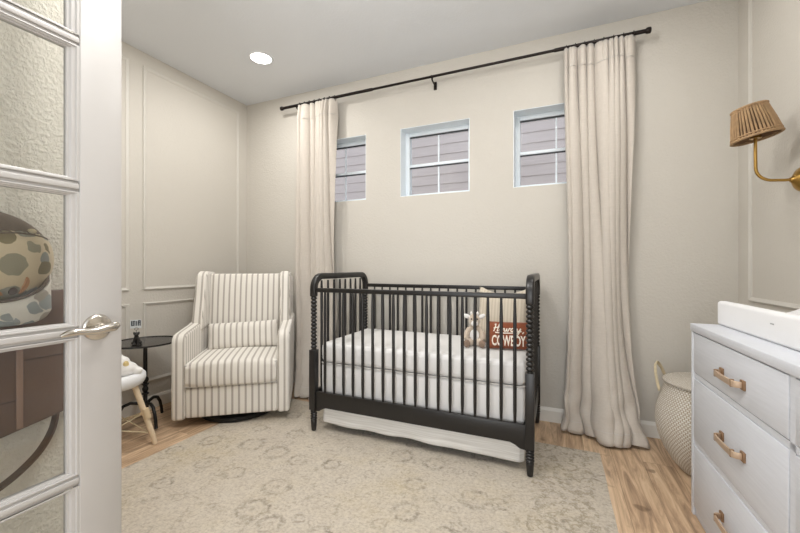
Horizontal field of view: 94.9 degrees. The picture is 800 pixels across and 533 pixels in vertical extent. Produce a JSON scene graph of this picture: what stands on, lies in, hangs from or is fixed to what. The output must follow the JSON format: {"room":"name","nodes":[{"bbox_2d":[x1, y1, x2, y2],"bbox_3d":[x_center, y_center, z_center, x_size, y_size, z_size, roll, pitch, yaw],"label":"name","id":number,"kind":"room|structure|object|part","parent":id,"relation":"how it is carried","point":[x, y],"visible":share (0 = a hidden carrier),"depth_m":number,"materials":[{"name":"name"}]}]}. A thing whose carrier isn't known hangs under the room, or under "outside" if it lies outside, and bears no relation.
{"room":"bedroom","nodes":[
{"label":"bedroom","id":0,"kind":"room"},
{"bbox_2d":[0,289,70,490],"bbox_3d":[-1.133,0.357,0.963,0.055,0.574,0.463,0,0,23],"label":"armchair","id":1,"kind":"object","parent":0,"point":[31,379],"visible":0.56,"depth_m":1.07,"materials":[{"name":"brown leather"}]},
{"bbox_2d":[0,0,72,532],"bbox_3d":[-1.554,-0.268,0.208,0.120,2.735,2.360,0,0,23],"label":"wall","id":2,"kind":"structure","parent":0,"point":[31,66],"depth_m":1.11,"materials":[{"name":"paint"}]},
{"bbox_2d":[0,212,53,326],"bbox_3d":[-1.082,-0.001,0.970,0.128,0.316,0.297,0,0,23],"label":"throw pillow","id":3,"kind":"object","parent":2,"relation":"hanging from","point":[26,256],"visible":1,"depth_m":1.00,"materials":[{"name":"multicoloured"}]},
{"bbox_3d":[-1.062,0.001,0.961,0.085,0.199,0.280,0,0,23],"label":"panel","id":4,"kind":"part","parent":3,"relation":"part of","materials":[{"name":"fabric"}]},
{"bbox_2d":[121,41,246,404],"bbox_3d":[-2.161,-0.268,2.512,0.150,2.735,3.120,0,0,23],"label":"wall","id":5,"kind":"structure","parent":0,"point":[191,139],"depth_m":3.01,"materials":[{"name":"paint"}]},
{"bbox_2d":[121,55,128,290],"bbox_3d":[-2.156,-0.675,2.320,0.011,1.710,0.830,0,0,23],"label":"trim","id":6,"kind":"structure","parent":5,"relation":"attached to","point":[126,59],"depth_m":2.68,"materials":[{"name":"paint"}]},
{"bbox_2d":[121,304,128,357],"bbox_3d":[-2.156,0.582,2.320,0.011,0.612,0.830,0,0,23],"label":"trim","id":7,"kind":"structure","parent":5,"relation":"attached to","point":[126,306],"depth_m":2.68,"materials":[{"name":"paint"}]},
{"bbox_2d":[121,389,170,418],"bbox_3d":[-1.959,1.051,2.777,0.014,0.098,2.046,0,0,23],"label":"baseboard","id":8,"kind":"structure","parent":5,"relation":"attached to","point":[165,396],"depth_m":2.83,"materials":[{"name":"white paint"}]},
{"bbox_2d":[143,298,193,381],"bbox_3d":[-1.773,0.582,3.214,0.011,0.612,0.915,0,0,23],"label":"trim","id":9,"kind":"structure","parent":5,"relation":"attached to","point":[191,299],"depth_m":2.88,"materials":[{"name":"paint"}]},
{"bbox_2d":[143,65,238,289],"bbox_3d":[-1.773,-0.675,3.214,0.011,1.710,0.915,0,0,23],"label":"trim","id":10,"kind":"structure","parent":5,"relation":"attached to","point":[145,68],"depth_m":2.86,"materials":[{"name":"paint"}]},
{"bbox_2d":[121,383,705,532],"bbox_3d":[-0.594,1.150,1.026,4.200,0.100,4.620,0,0,23],"label":"floor","id":11,"kind":"structure","parent":0,"point":[649,492],"depth_m":2.01,"materials":[{"name":"brown wood"}]},
{"bbox_2d":[121,369,157,444],"bbox_3d":[-1.788,0.874,2.196,0.426,0.455,0.426,0,0,29],"label":"stool","id":12,"kind":"object","parent":11,"relation":"on","point":[132,381],"visible":0.27,"depth_m":2.24,"materials":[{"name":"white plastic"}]},
{"bbox_2d":[121,354,142,376],"bbox_3d":[-1.644,0.593,2.206,0.161,0.136,0.100,0,0,-39],"label":"plush toy","id":13,"kind":"object","parent":12,"relation":"on","point":[128,368],"visible":0.66,"depth_m":2.18,"materials":[{"name":"white fabric"}]},
{"bbox_3d":[-1.746,0.690,2.208,0.364,0.087,0.364,0,0,29],"label":"seat","id":14,"kind":"part","parent":12,"relation":"part of","materials":[{"name":"white fabric"}]},
{"bbox_3d":[-1.570,0.913,2.258,0.138,0.376,0.033,0,0,-16],"label":"leg","id":15,"kind":"part","parent":12,"relation":"part of","materials":[{"name":"brown wood"}]},
{"bbox_2d":[121,335,172,428],"bbox_3d":[-1.776,0.806,2.560,0.416,0.572,0.416,0,0,23],"label":"side table","id":16,"kind":"object","parent":11,"relation":"on","point":[147,341],"visible":0.73,"depth_m":2.55,"materials":[{"name":"black metal"}]},
{"bbox_3d":[-1.859,1.011,2.515,0.182,0.163,0.020,0,0,-29],"label":"leg","id":17,"kind":"part","parent":16,"relation":"part of","materials":[{"name":"black metal"}]},
{"bbox_2d":[130,320,141,345],"bbox_3d":[-1.771,0.441,2.466,0.064,0.169,0.077,0,0,-27],"label":"sign","id":18,"kind":"object","parent":16,"relation":"on","point":[134,324],"visible":1,"depth_m":2.45,"materials":[{"name":"black paint"}]},
{"bbox_2d":[131,320,140,325],"bbox_3d":[-1.766,0.379,2.454,0.053,0.036,0.001,0,0,-27],"label":"print","id":19,"kind":"object","parent":18,"relation":"attached to","point":[133,322],"depth_m":2.45},
{"bbox_3d":[-1.699,1.011,2.506,0.182,0.163,0.020,0,0,35],"label":"leg","id":20,"kind":"part","parent":16,"relation":"part of","materials":[{"name":"black metal"}]},
{"bbox_3d":[-1.774,1.011,2.654,0.020,0.163,0.182,0,0,1],"label":"leg","id":21,"kind":"part","parent":16,"relation":"part of","materials":[{"name":"black metal"}]},
{"bbox_2d":[171,271,293,422],"bbox_3d":[-1.249,0.565,2.901,0.766,1.053,0.783,0,0,-13],"label":"armchair","id":22,"kind":"object","parent":11,"relation":"on","point":[236,384],"visible":0.97,"depth_m":2.62,"materials":[{"name":"white fabric"}]},
{"bbox_3d":[-1.578,0.726,2.815,0.086,0.632,0.720,0,0,-13],"label":"arm","id":23,"kind":"part","parent":22,"relation":"part of","materials":[{"name":"fabric"}]},
{"bbox_2d":[185,346,276,387],"bbox_3d":[-1.226,0.730,2.802,0.596,0.188,0.579,0,0,-13],"label":"seat cushion","id":24,"kind":"object","parent":22,"relation":"on","point":[236,367],"depth_m":2.55,"materials":[{"name":"fabric"}]},
{"bbox_3d":[-1.245,0.930,2.882,0.592,0.204,0.675,0,0,-13],"label":"panel","id":25,"kind":"part","parent":22,"relation":"part of","materials":[{"name":"fabric"}]},
{"bbox_2d":[208,319,277,349],"bbox_3d":[-1.260,0.552,2.960,0.540,0.230,0.140,0,0,-16],"label":"lumbar cushion","id":26,"kind":"object","parent":22,"relation":"on","point":[265,332],"visible":0.97,"depth_m":2.91,"materials":[{"name":"fabric"}]},
{"bbox_3d":[-1.306,0.401,3.140,0.592,0.678,0.204,0,0,-13],"label":"backrest","id":27,"kind":"part","parent":22,"relation":"part of","materials":[{"name":"fabric"}]},
{"bbox_3d":[-0.917,0.726,2.972,0.086,0.632,0.720,0,0,-13],"label":"arm","id":28,"kind":"part","parent":22,"relation":"part of","materials":[{"name":"fabric"}]},
{"bbox_2d":[121,399,617,532],"bbox_3d":[-0.359,1.098,1.618,2.399,0.004,2.195,0,0,23],"label":"area rug","id":29,"kind":"object","parent":11,"relation":"on","point":[270,472],"visible":0.73,"depth_m":1.82,"materials":[{"name":"beige carpet"}]},
{"bbox_2d":[309,272,539,476],"bbox_3d":[0.192,0.570,2.515,1.410,1.050,0.761,0,0,23],"label":"crib","id":30,"kind":"object","parent":29,"relation":"on","point":[522,435],"visible":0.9,"depth_m":2.20,"materials":[{"name":"black paint"}]},
{"bbox_3d":[-0.576,0.646,2.454,0.045,0.898,0.045,0,0,23],"label":"post","id":31,"kind":"part","parent":30,"relation":"part of","materials":[{"name":"black paint"}]},
{"bbox_3d":[-0.435,0.124,2.784,0.042,0.157,0.758,0,0,23],"label":"arched rail","id":32,"kind":"part","parent":30,"relation":"part of","materials":[{"name":"black paint"}]},
{"bbox_3d":[-0.294,0.646,3.113,0.045,0.898,0.045,0,0,23],"label":"post","id":33,"kind":"part","parent":30,"relation":"part of","materials":[{"name":"black paint"}]},
{"bbox_3d":[0.051,0.895,2.186,1.325,0.131,0.024,0,0,23],"label":"rail","id":34,"kind":"part","parent":30,"relation":"part of","materials":[{"name":"black paint"}]},
{"bbox_3d":[0.051,0.156,2.186,1.329,0.028,0.024,0,0,23],"label":"rail","id":35,"kind":"part","parent":30,"relation":"part of","materials":[{"name":"black paint"}]},
{"bbox_2d":[322,329,526,422],"bbox_3d":[0.192,0.683,2.515,1.317,0.343,0.657,0,0,23],"label":"mattress","id":36,"kind":"object","parent":30,"relation":"in","point":[494,412],"visible":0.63,"depth_m":2.21,"materials":[{"name":"white fabric"}]},
{"bbox_2d":[464,311,485,347],"bbox_3d":[0.477,0.401,2.353,0.140,0.221,0.151,0,0,11],"label":"plush calf","id":37,"kind":"object","parent":36,"relation":"on","point":[468,334],"visible":0.79,"depth_m":2.34,"materials":[{"name":"beige fabric"}]},
{"bbox_2d":[479,287,526,341],"bbox_3d":[0.692,0.331,2.470,0.345,0.375,0.149,0,0,29],"label":"throw pillow","id":38,"kind":"object","parent":36,"relation":"on","point":[494,303],"visible":0.49,"depth_m":2.43,"materials":[{"name":"beige fabric"}]},
{"bbox_2d":[490,321,526,349],"bbox_3d":[0.668,0.425,2.263,0.250,0.163,0.091,0,0,14],"label":"lumbar pillow","id":39,"kind":"object","parent":36,"relation":"on","point":[494,326],"visible":0.59,"depth_m":2.23,"materials":[{"name":"orange fabric"}]},
{"bbox_2d":[323,408,525,461],"bbox_3d":[0.189,0.960,2.498,1.313,0.193,0.637,0,0,23],"label":"skirt","id":40,"kind":"object","parent":30,"relation":"hanging from","point":[501,449],"visible":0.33,"depth_m":2.16,"materials":[{"name":"white fabric"}]},
{"bbox_3d":[0.333,0.156,2.844,1.329,0.028,0.024,0,0,23],"label":"rail","id":41,"kind":"part","parent":30,"relation":"part of","materials":[{"name":"black paint"}]},
{"bbox_3d":[0.679,0.646,1.917,0.045,0.898,0.045,0,0,23],"label":"post","id":42,"kind":"part","parent":30,"relation":"part of","materials":[{"name":"black paint"}]},
{"bbox_3d":[0.820,0.124,2.247,0.042,0.157,0.758,0,0,23],"label":"arched rail","id":43,"kind":"part","parent":30,"relation":"part of","materials":[{"name":"black paint"}]},
{"bbox_3d":[0.820,0.876,2.247,0.024,0.098,0.672,0,0,23],"label":"rail","id":44,"kind":"part","parent":30,"relation":"part of","materials":[{"name":"black paint"}]},
{"bbox_3d":[0.961,0.646,2.576,0.045,0.898,0.045,0,0,23],"label":"post","id":45,"kind":"part","parent":30,"relation":"part of","materials":[{"name":"black paint"}]},
{"bbox_2d":[654,361,690,475],"bbox_3d":[1.636,0.823,1.948,0.468,0.553,0.468,0,0,23],"label":"lidded basket","id":46,"kind":"object","parent":11,"relation":"on","point":[673,403],"visible":0.41,"depth_m":1.92,"materials":[{"name":"wicker"}]},
{"bbox_3d":[1.500,0.622,2.117,0.160,0.150,0.048,0,0,-39],"label":"handle","id":47,"kind":"part","parent":46,"relation":"part of","materials":[{"name":"wicker"}]},
{"bbox_3d":[1.636,0.615,1.948,0.398,0.039,0.398,0,0,23],"label":"lid","id":48,"kind":"part","parent":46,"relation":"part of","materials":[{"name":"beige wicker"}]},
{"bbox_2d":[690,323,799,532],"bbox_3d":[1.202,0.677,0.904,0.424,0.846,1.460,0,0,22],"label":"dresser","id":49,"kind":"object","parent":11,"relation":"on","point":[745,388],"visible":1,"depth_m":1.20,"materials":[{"name":"white paint"}]},
{"bbox_3d":[1.485,0.694,1.565,0.392,0.813,0.022,0,0,22],"label":"panel","id":50,"kind":"part","parent":49,"relation":"part of","materials":[{"name":"white paint"}]},
{"bbox_3d":[1.145,0.922,1.286,0.032,0.021,0.166,0,0,22],"label":"handle","id":51,"kind":"part","parent":49,"relation":"part of","materials":[{"name":"beige metal"}]},
{"bbox_3d":[1.187,0.922,1.355,0.008,0.032,0.026,0,0,22],"label":"handle plate","id":52,"kind":"part","parent":49,"relation":"part of","materials":[{"name":"beige metal"}]},
{"bbox_3d":[1.187,0.626,1.355,0.008,0.032,0.026,0,0,22],"label":"handle plate","id":53,"kind":"part","parent":49,"relation":"part of","materials":[{"name":"beige metal"}]},
{"bbox_3d":[1.145,0.626,1.286,0.032,0.021,0.166,0,0,22],"label":"handle","id":54,"kind":"part","parent":49,"relation":"part of","materials":[{"name":"beige metal"}]},
{"bbox_3d":[1.145,0.391,1.286,0.032,0.021,0.166,0,0,22],"label":"handle","id":55,"kind":"part","parent":49,"relation":"part of","materials":[{"name":"beige metal"}]},
{"bbox_3d":[1.178,0.922,1.302,0.017,0.274,0.689,0,0,22],"label":"drawer","id":56,"kind":"part","parent":49,"relation":"part of","materials":[{"name":"white paint"}]},
{"bbox_3d":[1.178,0.626,1.302,0.017,0.269,0.689,0,0,22],"label":"drawer","id":57,"kind":"part","parent":49,"relation":"part of","materials":[{"name":"white paint"}]},
{"bbox_3d":[1.178,0.379,1.302,0.017,0.172,0.689,0,0,22],"label":"drawer","id":58,"kind":"part","parent":49,"relation":"part of","materials":[{"name":"white paint"}]},
{"bbox_3d":[1.127,0.626,1.207,0.008,0.032,0.026,0,0,22],"label":"handle plate","id":59,"kind":"part","parent":49,"relation":"part of","materials":[{"name":"beige metal"}]},
{"bbox_3d":[1.127,0.391,1.207,0.008,0.032,0.026,0,0,22],"label":"handle plate","id":60,"kind":"part","parent":49,"relation":"part of","materials":[{"name":"beige metal"}]},
{"bbox_2d":[718,301,799,350],"bbox_3d":[1.390,0.202,1.166,0.336,0.104,0.826,0,0,22],"label":"changing pad","id":61,"kind":"object","parent":49,"relation":"on","point":[782,328],"visible":1,"depth_m":1.27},
{"bbox_3d":[0.909,0.626,0.634,0.017,0.269,0.689,0,0,22],"label":"drawer","id":62,"kind":"part","parent":49,"relation":"part of","materials":[{"name":"white paint"}]},
{"bbox_3d":[0.909,0.379,0.634,0.017,0.172,0.689,0,0,22],"label":"drawer","id":63,"kind":"part","parent":49,"relation":"part of","materials":[{"name":"white paint"}]},
{"bbox_2d":[121,0,708,105],"bbox_3d":[-0.594,-1.695,1.026,4.200,0.120,4.620,0,0,23],"label":"ceiling","id":64,"kind":"structure","parent":0,"point":[313,45],"depth_m":2.54,"materials":[{"name":"paint"}]},
{"bbox_2d":[248,51,273,64],"bbox_3d":[-1.090,-1.632,2.878,0.188,0.006,0.188,0,0,23],"label":"recessed light","id":65,"kind":"object","parent":64,"relation":"in","point":[259,57],"visible":1,"depth_m":2.87,"materials":[{"name":"paint"}]},
{"bbox_2d":[251,53,270,63],"bbox_3d":[-1.090,-1.633,2.878,0.151,0.002,0.151,0,0,23],"label":"diffuser","id":66,"kind":"object","parent":65,"relation":"attached to","point":[259,58],"depth_m":2.88,"materials":[{"name":"white plastic"}]},
{"bbox_2d":[247,0,737,421],"bbox_3d":[0.275,-0.268,3.058,4.200,2.735,0.200,0,0,23],"label":"wall","id":67,"kind":"structure","parent":0,"point":[683,252],"depth_m":2.66,"materials":[{"name":"paint"}]},
{"bbox_2d":[335,140,365,201],"bbox_3d":[-0.506,-0.866,3.442,0.582,0.567,0.060,0,0,23],"label":"window","id":68,"kind":"structure","parent":67,"relation":"in","point":[345,146],"depth_m":3.41,"materials":[{"name":"white plastic"}]},
{"bbox_3d":[-0.507,-0.862,3.440,0.510,0.024,0.044,0,0,23],"label":"meeting rail","id":69,"kind":"part","parent":68,"relation":"part of","materials":[{"name":"white plastic"}]},
{"bbox_2d":[337,135,365,201],"bbox_3d":[-0.540,-0.866,3.361,0.582,0.567,0.114,0,0,23],"label":"trim","id":70,"kind":"structure","parent":67,"relation":"attached to","point":[361,137],"depth_m":3.31,"materials":[{"name":"white paint"}]},
{"bbox_2d":[400,118,469,196],"bbox_3d":[0.293,-0.866,3.005,0.582,0.567,0.114,0,0,23],"label":"trim","id":71,"kind":"structure","parent":67,"relation":"attached to","point":[403,132],"depth_m":3.07,"materials":[{"name":"white paint"}]},
{"bbox_2d":[406,124,468,195],"bbox_3d":[0.328,-0.866,3.085,0.582,0.567,0.060,0,0,23],"label":"window","id":72,"kind":"structure","parent":67,"relation":"in","point":[462,128],"depth_m":3.08,"materials":[{"name":"white plastic"}]},
{"bbox_3d":[0.327,-0.862,3.083,0.510,0.024,0.044,0,0,23],"label":"meeting rail","id":73,"kind":"part","parent":72,"relation":"part of","materials":[{"name":"white plastic"}]},
{"bbox_2d":[280,27,651,110],"bbox_3d":[0.239,-1.457,2.903,2.927,0.084,0.113,0,0,23],"label":"curtain rod","id":74,"kind":"object","parent":67,"relation":"attached to","point":[647,30],"visible":0.85,"depth_m":2.74,"materials":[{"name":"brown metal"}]},
{"bbox_2d":[294,95,337,398],"bbox_3d":[-0.745,-0.204,3.139,0.535,2.589,0.352,0,0,23],"label":"curtain","id":75,"kind":"object","parent":74,"relation":"hanging from","point":[317,122],"visible":0.81,"depth_m":3.24,"materials":[{"name":"fabric"}]},
{"bbox_3d":[0.383,-1.480,2.803,1.500,0.019,0.019,0,0,23],"label":"rod","id":76,"kind":"part","parent":74,"relation":"part of","materials":[{"name":"brown metal"}]},
{"bbox_2d":[560,31,649,448],"bbox_3d":[1.285,-0.204,2.325,0.497,2.588,0.251,0,0,23],"label":"curtain","id":77,"kind":"object","parent":74,"relation":"hanging from","point":[600,397],"visible":1,"depth_m":2.36,"materials":[{"name":"fabric"}]},
{"bbox_2d":[294,372,660,438],"bbox_3d":[0.233,1.051,2.960,3.900,0.098,0.014,0,0,23],"label":"baseboard","id":78,"kind":"structure","parent":67,"relation":"attached to","point":[548,414],"depth_m":2.57,"materials":[{"name":"white paint"}]},
{"bbox_2d":[513,103,564,187],"bbox_3d":[1.127,-0.866,2.648,0.582,0.567,0.114,0,0,23],"label":"trim","id":79,"kind":"structure","parent":67,"relation":"attached to","point":[555,107],"depth_m":2.71,"materials":[{"name":"white paint"}]},
{"bbox_2d":[516,110,565,186],"bbox_3d":[1.162,-0.866,2.728,0.582,0.567,0.060,0,0,23],"label":"window","id":80,"kind":"structure","parent":67,"relation":"in","point":[554,114],"depth_m":2.77,"materials":[{"name":"white plastic"}]},
{"bbox_3d":[1.161,-0.862,2.726,0.510,0.024,0.044,0,0,23],"label":"meeting rail","id":81,"kind":"part","parent":80,"relation":"part of","materials":[{"name":"white plastic"}]},
{"bbox_2d":[738,0,799,312],"bbox_3d":[1.268,-0.268,0.230,0.150,2.735,4.620,0,0,23],"label":"wall","id":82,"kind":"structure","parent":0,"point":[775,23],"depth_m":1.85,"materials":[{"name":"paint"}]},
{"bbox_2d":[729,100,799,190],"bbox_3d":[1.667,-0.541,1.674,0.251,0.414,0.188,0,0,23],"label":"wall lamp","id":83,"kind":"object","parent":82,"relation":"attached to","point":[754,122],"visible":1,"depth_m":1.65,"materials":[{"name":"beige wicker"}]},
{"bbox_2d":[749,134,761,139],"bbox_3d":[1.635,-0.613,1.688,0.042,0.050,0.042,0,0,23],"label":"socket","id":84,"kind":"object","parent":83,"relation":"attached to","point":[759,136],"depth_m":1.68,"materials":[{"name":"gold metal"}]},
{"bbox_3d":[1.626,-0.662,1.692,0.188,0.152,0.188,-12,-5,23],"label":"lamp shade","id":85,"kind":"part","parent":83,"relation":"part of","materials":[{"name":"wicker"}]},
{"bbox_3d":[1.689,-0.487,1.665,0.132,0.212,0.013,0,0,23],"label":"arm","id":86,"kind":"part","parent":83,"relation":"part of","materials":[{"name":"gold metal"}]},
{"bbox_3d":[1.763,-0.388,1.633,0.042,0.108,0.108,0,0,23],"label":"wall plate","id":87,"kind":"part","parent":83,"relation":"part of","materials":[{"name":"gold metal"}]},
{"bbox_2d":[748,0,799,309],"bbox_3d":[1.716,-0.667,1.482,0.011,1.725,1.275,0,0,23],"label":"trim","id":88,"kind":"structure","parent":82,"relation":"attached to","point":[750,298],"depth_m":2.05,"materials":[{"name":"paint"}]},
{"bbox_3d":[-0.270,-0.267,-0.059,2.450,2.735,0.120,0,0,23],"label":"wall","id":89,"kind":"structure","parent":0,"visible":0},
{"bbox_2d":[0,0,120,532],"bbox_3d":[-0.970,-0.031,0.737,0.109,2.238,0.776,0,0,23],"label":"door","id":90,"kind":"structure","parent":89,"relation":"in","point":[91,194],"depth_m":1.02,"materials":[{"name":"white paint"}]},
{"bbox_3d":[-0.823,0.170,0.981,0.032,0.028,0.135,0,0,23],"label":"lever","id":91,"kind":"part","parent":90,"relation":"part of","materials":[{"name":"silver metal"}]},
{"bbox_3d":[-0.836,0.172,1.031,0.051,0.074,0.074,0,0,23],"label":"handle","id":92,"kind":"part","parent":90,"relation":"part of","materials":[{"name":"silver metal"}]},
{"label":"outside","id":93,"kind":"structure","parent":0,"visible":0},
{"bbox_3d":[1.585,1.300,7.518,15.000,0.100,8.930,0,0,23],"label":"ground","id":94,"kind":"structure","parent":93,"visible":0},
{"bbox_2d":[335,117,565,200],"bbox_3d":[0.728,-1.705,6.151,11.500,5.610,0.116,0,0,23],"label":"neighbouring house","id":95,"kind":"structure","parent":94,"relation":"on","point":[535,135],"depth_m":6.04,"materials":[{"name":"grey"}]}
]}

